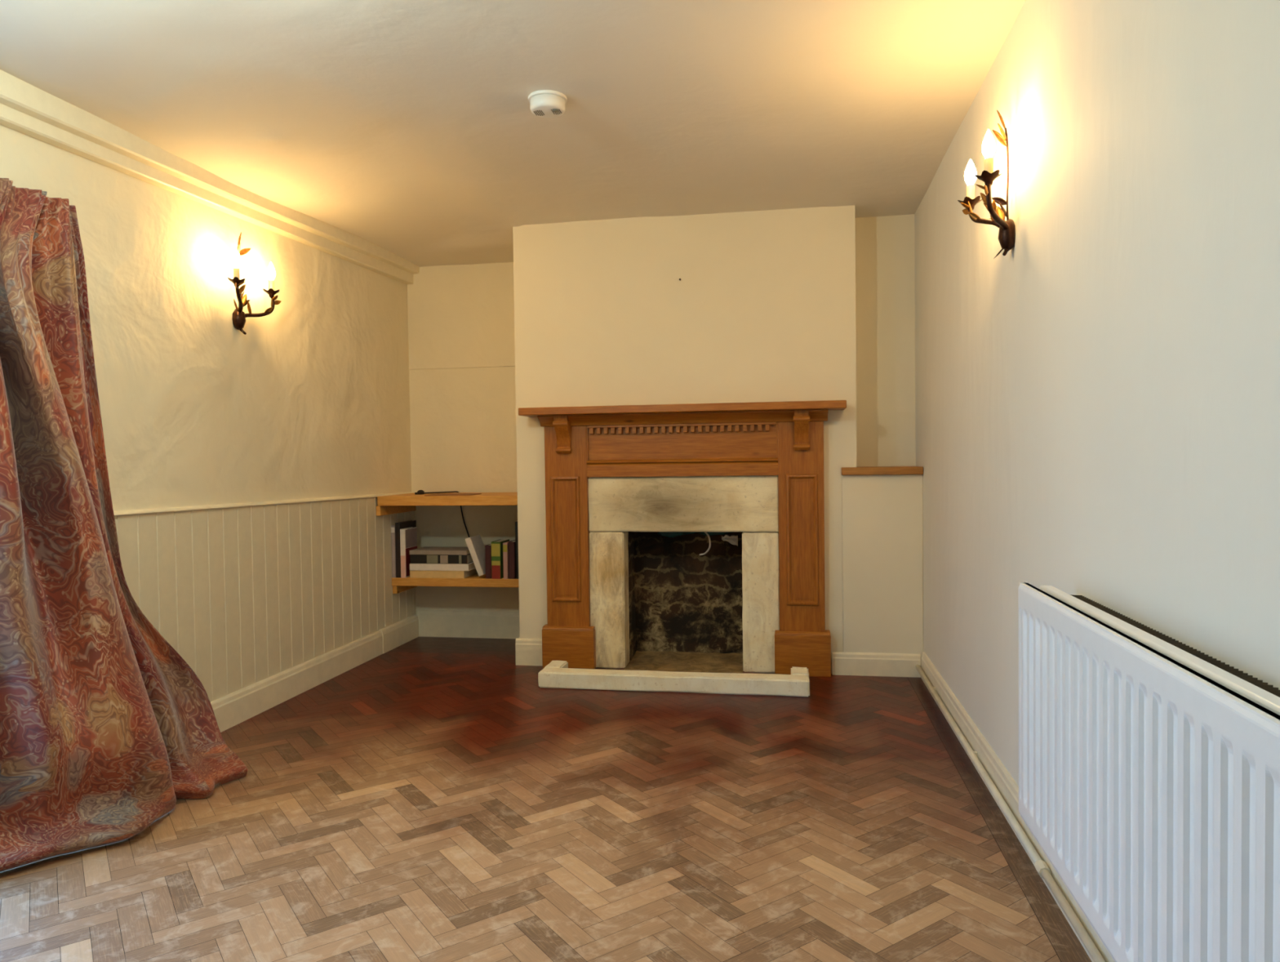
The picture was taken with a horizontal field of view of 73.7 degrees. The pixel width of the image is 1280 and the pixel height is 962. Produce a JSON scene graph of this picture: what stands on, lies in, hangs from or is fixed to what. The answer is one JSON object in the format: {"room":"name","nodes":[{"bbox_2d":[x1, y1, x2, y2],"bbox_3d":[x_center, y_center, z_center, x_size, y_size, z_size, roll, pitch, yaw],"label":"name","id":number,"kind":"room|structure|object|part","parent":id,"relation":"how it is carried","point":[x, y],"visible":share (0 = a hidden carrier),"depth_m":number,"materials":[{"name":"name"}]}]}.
{"room":"living room","nodes":[
{"label":"living room","id":0,"kind":"room"},
{"bbox_2d":[0,124,411,511],"bbox_3d":[-2.077,-0.111,1.838,0.260,2.400,6.918,0,2,10],"label":"wall","id":1,"kind":"structure","parent":0,"point":[313,401],"depth_m":3.42,"materials":[{"name":"beige paint"}]},
{"bbox_2d":[0,69,419,284],"bbox_3d":[-1.921,-1.103,1.782,0.083,0.191,6.716,0,2,10],"label":"trim","id":2,"kind":"structure","parent":1,"relation":"attached to","point":[26,108],"depth_m":3.03,"materials":[{"name":"beige paint"}]},
{"bbox_2d":[226,231,280,334],"bbox_3d":[-1.598,-0.809,3.497,0.126,0.412,0.302,0,2,10],"label":"wall sconce","id":3,"kind":"object","parent":1,"relation":"attached to","point":[239,317],"visible":1,"depth_m":3.49,"materials":[{"name":"brown metal"}]},
{"bbox_3d":[-1.594,-0.878,3.374,0.035,0.076,0.034,0,2,10],"label":"bulb","id":4,"kind":"part","parent":3,"relation":"part of","materials":[{"name":"beige glass"}]},
{"bbox_3d":[-1.613,-0.729,3.441,0.027,0.114,0.146,-1,2,-25],"label":"arm","id":5,"kind":"part","parent":3,"relation":"part of","materials":[{"name":"brown metal"}]},
{"bbox_3d":[-1.596,-0.729,3.561,0.019,0.122,0.149,1,2,42],"label":"arm","id":6,"kind":"part","parent":3,"relation":"part of","materials":[{"name":"brown metal"}]},
{"bbox_3d":[-1.554,-0.885,3.600,0.035,0.076,0.034,0,2,10],"label":"bulb","id":7,"kind":"part","parent":3,"relation":"part of","materials":[{"name":"beige glass"}]},
{"bbox_2d":[113,491,414,515],"bbox_3d":[-1.595,0.094,3.771,0.025,0.050,2.758,0,2,10],"label":"trim","id":8,"kind":"structure","parent":1,"relation":"attached to","point":[131,512],"depth_m":3.48,"materials":[{"name":"white wood"}]},
{"bbox_2d":[114,497,416,702],"bbox_3d":[-1.595,0.478,3.782,0.014,0.790,2.758,0,2,10],"label":"wall paneling","id":9,"kind":"structure","parent":1,"relation":"attached to","point":[246,596],"depth_m":3.64,"materials":[{"name":"paint"}]},
{"bbox_2d":[210,614,418,732],"bbox_3d":[-1.575,0.906,3.782,0.024,0.132,2.742,0,2,10],"label":"baseboard","id":10,"kind":"structure","parent":1,"relation":"attached to","point":[231,709],"depth_m":3.95,"materials":[{"name":"beige paint"}]},
{"bbox_3d":[-2.015,-0.787,1.409,0.020,0.023,2.430,0,2,10],"label":"rail","id":11,"kind":"object","parent":1,"relation":"attached to","visible":0},
{"bbox_2d":[0,177,248,871],"bbox_3d":[-1.591,0.079,2.493,0.420,1.850,0.871,0,2,10],"label":"curtain","id":12,"kind":"object","parent":11,"relation":"hanging from","point":[104,725],"visible":1,"depth_m":2.36,"materials":[{"name":"fabric"}]},
{"bbox_2d":[407,262,519,615],"bbox_3d":[0.092,-0.220,4.943,3.154,2.400,0.156,0,2,10],"label":"wall","id":13,"kind":"structure","parent":0,"point":[461,340],"depth_m":5.06,"materials":[{"name":"beige paint"}]},
{"bbox_2d":[376,492,517,515],"bbox_3d":[-0.983,0.127,4.810,0.846,0.106,0.472,0,2,10],"label":"shelf","id":14,"kind":"object","parent":13,"relation":"attached to","point":[399,503],"visible":0.77,"depth_m":4.60,"materials":[{"name":"brown wood"}]},
{"bbox_2d":[414,489,469,537],"bbox_3d":[-1.146,0.251,4.962,0.348,0.410,0.075,-2,2,-43],"label":"power cable","id":15,"kind":"object","parent":14,"relation":"on","point":[420,491],"visible":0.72,"depth_m":5.00,"materials":[{"name":"black plastic"}]},
{"bbox_2d":[424,493,481,495],"bbox_3d":[-1.027,0.074,4.704,0.255,0.004,0.190,0,2,10],"label":"folder","id":16,"kind":"object","parent":14,"relation":"on","point":[437,494],"visible":1,"depth_m":4.66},
{"bbox_2d":[391,573,519,593],"bbox_3d":[-0.962,0.585,4.905,0.845,0.092,0.302,0,2,10],"label":"shelf","id":17,"kind":"object","parent":13,"relation":"attached to","point":[399,584],"visible":0.46,"depth_m":4.77,"materials":[{"name":"brown wood"}]},
{"bbox_2d":[391,524,395,577],"bbox_3d":[-1.375,0.396,4.931,0.022,0.295,0.211,0,2,10],"label":"book","id":18,"kind":"object","parent":17,"relation":"on","point":[393,526],"visible":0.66,"depth_m":4.83,"materials":[{"name":"paper"}]},
{"bbox_2d":[395,520,416,577],"bbox_3d":[-1.348,0.389,4.931,0.027,0.310,0.220,0,2,10],"label":"book","id":19,"kind":"object","parent":17,"relation":"on","point":[405,524],"visible":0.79,"depth_m":4.82,"materials":[{"name":"paper"}]},
{"bbox_2d":[400,526,417,577],"bbox_3d":[-1.323,0.407,4.897,0.031,0.275,0.161,0,2,10],"label":"book","id":20,"kind":"object","parent":17,"relation":"on","point":[408,535],"visible":0.86,"depth_m":4.83,"materials":[{"name":"paper"}]},
{"bbox_3d":[-1.310,0.326,4.893,0.004,0.103,0.152,0,2,10],"label":"panel","id":21,"kind":"part","parent":20,"relation":"part of","materials":[{"name":"white paper"}]},
{"bbox_3d":[-1.309,0.458,4.896,0.004,0.159,0.152,0,2,10],"label":"panel","id":22,"kind":"part","parent":20,"relation":"part of","materials":[{"name":"red paper"}]},
{"bbox_2d":[409,568,477,577],"bbox_3d":[-1.119,0.520,4.901,0.322,0.042,0.230,0,2,10],"label":"book","id":23,"kind":"object","parent":17,"relation":"on","point":[413,574],"visible":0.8,"depth_m":4.79,"materials":[{"name":"paper"}]},
{"bbox_2d":[409,561,475,570],"bbox_3d":[-1.107,0.480,4.890,0.350,0.038,0.220,0,2,10],"label":"book","id":24,"kind":"object","parent":23,"relation":"on","point":[413,566],"visible":0.74,"depth_m":4.78,"materials":[{"name":"paper"}]},
{"bbox_2d":[409,553,473,564],"bbox_3d":[-1.112,0.436,4.885,0.338,0.050,0.201,0,2,10],"label":"book","id":25,"kind":"object","parent":24,"relation":"on","point":[415,558],"visible":0.67,"depth_m":4.79,"materials":[{"name":"paper"}]},
{"bbox_2d":[409,546,470,555],"bbox_3d":[-1.114,0.398,4.883,0.340,0.024,0.201,0,2,10],"label":"book","id":26,"kind":"object","parent":25,"relation":"on","point":[426,549],"visible":0.82,"depth_m":4.80,"materials":[{"name":"paper"}]},
{"bbox_2d":[465,534,485,576],"bbox_3d":[-0.907,0.419,4.830,0.107,0.218,0.160,0,2,10],"label":"book","id":27,"kind":"object","parent":17,"relation":"on","point":[475,544],"visible":0.84,"depth_m":4.76,"materials":[{"name":"paper"}]},
{"bbox_2d":[484,543,491,578],"bbox_3d":[-0.829,0.447,4.821,0.034,0.185,0.160,0,2,10],"label":"book","id":28,"kind":"object","parent":17,"relation":"on","point":[487,547],"visible":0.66,"depth_m":4.74,"materials":[{"name":"paper"}]},
{"bbox_2d":[491,538,509,578],"bbox_3d":[-0.783,0.437,4.804,0.054,0.205,0.161,0,2,10],"label":"book","id":29,"kind":"object","parent":17,"relation":"on","point":[497,571],"visible":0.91,"depth_m":4.73,"materials":[{"name":"paper"}]},
{"bbox_2d":[502,540,511,578],"bbox_3d":[-0.731,0.439,4.790,0.026,0.200,0.151,0,2,10],"label":"book","id":30,"kind":"object","parent":17,"relation":"on","point":[505,544],"visible":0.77,"depth_m":4.72,"materials":[{"name":"paper"}]},
{"bbox_2d":[508,539,515,578],"bbox_3d":[-0.695,0.436,4.795,0.036,0.205,0.160,0,2,10],"label":"book","id":31,"kind":"object","parent":17,"relation":"on","point":[512,551],"visible":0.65,"depth_m":4.72,"materials":[{"name":"paper"}]},
{"bbox_2d":[515,521,518,578],"bbox_3d":[-0.644,0.380,4.814,0.052,0.315,0.210,0,2,10],"label":"book","id":32,"kind":"object","parent":17,"relation":"on","point":[516,522],"visible":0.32,"depth_m":4.71,"materials":[{"name":"paper"}]},
{"bbox_2d":[417,608,519,638],"bbox_3d":[-0.923,0.851,5.068,0.832,0.160,0.016,0,2,10],"label":"baseboard","id":33,"kind":"structure","parent":13,"relation":"attached to","point":[432,623],"depth_m":5.08,"materials":[{"name":"beige paint"}]},
{"bbox_2d":[0,0,1025,266],"bbox_3d":[-0.557,-1.183,1.544,2.894,0.092,6.758,0,2,10],"label":"ceiling","id":34,"kind":"structure","parent":0,"point":[410,129],"depth_m":2.75,"materials":[{"name":"paint"}]},
{"bbox_2d":[528,89,567,117],"bbox_3d":[-0.304,-1.235,2.812,0.128,0.052,0.128,0,2,10],"label":"smoke detector","id":35,"kind":"object","parent":34,"relation":"attached to","point":[543,103],"visible":1,"depth_m":2.77,"materials":[{"name":"white plastic"}]},
{"bbox_3d":[-0.304,-1.255,2.811,0.128,0.011,0.128,0,2,10],"label":"plate","id":36,"kind":"part","parent":35,"relation":"part of","materials":[{"name":"white plastic"}]},
{"bbox_2d":[516,477,547,638],"bbox_3d":[-0.393,-0.206,4.666,0.368,2.320,0.668,0,2,10],"label":"wall","id":37,"kind":"structure","parent":0,"point":[531,521],"depth_m":4.37,"materials":[{"name":"beige paint"}]},
{"bbox_2d":[515,637,542,666],"bbox_3d":[-0.513,0.868,4.673,0.148,0.135,0.618,0,2,10],"label":"baseboard","id":38,"kind":"structure","parent":37,"relation":"attached to","point":[528,651],"depth_m":4.37,"materials":[{"name":"beige paint"}]},
{"bbox_2d":[0,636,1091,961],"bbox_3d":[-0.526,1.045,1.612,2.894,0.060,6.738,0,2,10],"label":"floor","id":39,"kind":"structure","parent":0,"point":[427,799],"depth_m":2.35,"materials":[{"name":"brown wood"}]},
{"bbox_2d":[537,660,809,696],"bbox_3d":[0.154,0.907,3.945,1.230,0.082,0.232,0,2,10],"label":"kerb","id":40,"kind":"object","parent":39,"relation":"on","point":[556,674],"visible":1,"depth_m":3.84,"materials":[{"name":"stone"}]},
{"bbox_2d":[574,667,784,674],"bbox_3d":[0.176,0.937,4.054,1.060,0.010,0.262,0,2,10],"label":"hearth slab","id":41,"kind":"object","parent":39,"relation":"on","point":[575,668],"visible":0.02,"depth_m":4.20,"materials":[{"name":"stone"}]},
{"bbox_2d":[518,400,846,676],"bbox_3d":[0.198,0.286,4.152,1.568,1.307,0.170,0,2,10],"label":"fireplace surround","id":42,"kind":"object","parent":39,"relation":"on","point":[783,439],"visible":0.99,"depth_m":4.15,"materials":[{"name":"brown wood"}]},
{"bbox_3d":[-0.372,0.292,4.284,0.150,0.630,0.017,0,2,10],"label":"panel moulding","id":43,"kind":"part","parent":42,"relation":"part of","materials":[{"name":"brown wood"}]},
{"bbox_3d":[0.196,-0.258,4.171,0.924,0.041,0.026,0,2,10],"label":"dentil moulding","id":44,"kind":"part","parent":42,"relation":"part of","materials":[{"name":"brown wood"}]},
{"bbox_3d":[0.199,-0.066,4.180,0.941,0.086,0.018,0,2,10],"label":"architrave","id":45,"kind":"part","parent":42,"relation":"part of","materials":[{"name":"brown wood"}]},
{"bbox_2d":[518,400,846,417],"bbox_3d":[0.189,-0.349,4.135,1.568,0.037,0.170,0,2,10],"label":"mantel shelf","id":46,"kind":"object","parent":42,"relation":"attached to","point":[792,407],"depth_m":4.06,"materials":[{"name":"brown wood"}]},
{"bbox_3d":[0.195,-0.305,4.165,1.408,0.052,0.112,0,2,10],"label":"bed moulding","id":47,"kind":"part","parent":42,"relation":"part of","materials":[{"name":"brown wood"}]},
{"bbox_3d":[0.776,0.282,4.085,0.150,0.630,0.017,0,2,10],"label":"panel moulding","id":48,"kind":"part","parent":42,"relation":"part of","materials":[{"name":"brown wood"}]},
{"bbox_2d":[623,531,742,672],"bbox_3d":[0.235,0.454,4.363,0.686,0.960,0.390,0,2,10],"label":"firebox","id":49,"kind":"object","parent":39,"relation":"on","point":[686,606],"visible":0.71,"depth_m":4.53,"materials":[{"name":"brick"}]},
{"bbox_2d":[657,531,733,537],"bbox_3d":[0.285,0.216,4.427,0.520,0.154,0.138,0,2,10],"label":"plastic sack","id":50,"kind":"object","parent":49,"relation":"in","point":[668,534],"visible":0.15,"depth_m":4.40,"materials":[{"name":"plastic"}]},
{"bbox_2d":[699,531,711,555],"bbox_3d":[0.337,0.315,4.353,0.028,0.133,0.074,-2,2,-44],"label":"cord","id":51,"kind":"object","parent":50,"relation":"hanging from","point":[708,535],"visible":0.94,"depth_m":4.33,"materials":[{"name":"white plastic"}]},
{"bbox_2d":[721,534,737,546],"bbox_3d":[0.455,0.302,4.332,0.085,0.060,0.026,-1,2,-11],"label":"scrap","id":52,"kind":"object","parent":49,"relation":"attached to","point":[733,540],"visible":1,"depth_m":4.33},
{"bbox_2d":[588,475,779,672],"bbox_3d":[0.220,0.456,4.275,0.952,0.964,0.132,0,2,10],"label":"surround","id":53,"kind":"object","parent":39,"relation":"on","point":[618,506],"visible":0.84,"depth_m":4.20,"materials":[{"name":"stone"}]},
{"bbox_2d":[512,204,856,478],"bbox_3d":[0.204,-0.693,4.265,1.690,1.342,0.110,0,2,10],"label":"wall","id":54,"kind":"structure","parent":0,"point":[762,308],"depth_m":4.20,"materials":[{"name":"beige paint"}]},
{"bbox_2d":[823,475,843,673],"bbox_3d":[0.912,-0.217,4.439,0.362,2.320,0.668,0,2,10],"label":"wall","id":55,"kind":"structure","parent":0,"point":[832,483],"depth_m":4.11,"materials":[{"name":"beige paint"}]},
{"bbox_2d":[831,651,920,677],"bbox_3d":[1.125,0.876,4.077,0.408,0.108,0.014,0,2,10],"label":"baseboard","id":56,"kind":"structure","parent":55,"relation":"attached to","point":[860,664],"depth_m":4.07,"materials":[{"name":"beige paint"}]},
{"bbox_2d":[841,474,923,656],"bbox_3d":[1.176,0.456,4.190,0.372,0.980,0.250,0,2,10],"label":"wall","id":57,"kind":"structure","parent":0,"point":[882,514],"depth_m":4.07,"materials":[{"name":"beige paint"}]},
{"bbox_2d":[841,466,923,475],"bbox_3d":[1.164,-0.051,4.154,0.372,0.036,0.256,0,2,10],"label":"niche shelf","id":58,"kind":"object","parent":57,"relation":"on","point":[858,470],"visible":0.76,"depth_m":4.03,"materials":[{"name":"brown wood"}]},
{"bbox_2d":[854,213,915,466],"bbox_3d":[1.224,-0.678,4.317,0.342,1.400,0.120,0,2,10],"label":"wall","id":59,"kind":"structure","parent":0,"point":[885,251],"depth_m":4.25,"materials":[{"name":"beige paint"}]},
{"bbox_2d":[914,0,1279,786],"bbox_3d":[0.961,-0.137,1.311,0.200,2.400,6.918,0,2,10],"label":"wall","id":60,"kind":"structure","parent":0,"point":[1097,397],"depth_m":1.68,"materials":[{"name":"white paint"}]},
{"bbox_2d":[957,109,1015,258],"bbox_3d":[0.976,-0.831,2.388,0.126,0.412,0.302,0,2,10],"label":"wall sconce","id":61,"kind":"object","parent":60,"relation":"attached to","point":[1006,233],"visible":1,"depth_m":2.37,"materials":[{"name":"brown metal"}]},
{"bbox_3d":[0.970,-0.906,2.507,0.035,0.076,0.034,0,2,10],"label":"bulb","id":62,"kind":"part","parent":61,"relation":"part of","materials":[{"name":"beige glass"}]},
{"bbox_3d":[0.993,-0.754,2.448,0.027,0.114,0.146,-1,2,-25],"label":"arm","id":63,"kind":"part","parent":61,"relation":"part of","materials":[{"name":"brown metal"}]},
{"bbox_3d":[0.930,-0.900,2.280,0.035,0.076,0.034,0,2,10],"label":"bulb","id":64,"kind":"part","parent":61,"relation":"part of","materials":[{"name":"beige glass"}]},
{"bbox_3d":[0.976,-0.748,2.327,0.019,0.122,0.149,1,2,42],"label":"arm","id":65,"kind":"part","parent":61,"relation":"part of","materials":[{"name":"brown metal"}]},
{"bbox_3d":[1.024,-0.845,2.382,0.013,0.276,0.010,-1,2,-20],"label":"stem","id":66,"kind":"part","parent":61,"relation":"part of","materials":[{"name":"brown metal"}]},
{"bbox_2d":[915,664,1105,961],"bbox_3d":[0.997,0.838,2.237,0.064,0.208,3.640,0,2,11],"label":"pipe","id":67,"kind":"object","parent":60,"relation":"attached to","point":[1043,870],"visible":1,"depth_m":2.20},
{"bbox_2d":[920,651,1114,961],"bbox_3d":[0.814,0.950,1.040,0.015,0.125,6.074,0,2,10],"label":"baseboard","id":68,"kind":"structure","parent":60,"relation":"attached to","point":[1002,780],"depth_m":2.59,"materials":[{"name":"beige paint"}]},
{"bbox_2d":[1017,582,1279,961],"bbox_3d":[0.774,0.504,1.159,0.126,0.518,1.480,0,2,10],"label":"radiator","id":69,"kind":"object","parent":60,"relation":"attached to","point":[1149,762],"visible":1,"depth_m":1.23,"materials":[{"name":"white metal"}]},
{"bbox_3d":[0.766,0.506,1.155,0.028,0.515,1.468,0,2,10],"label":"panel","id":70,"kind":"part","parent":69,"relation":"part of","materials":[{"name":"white metal"}]}
]}

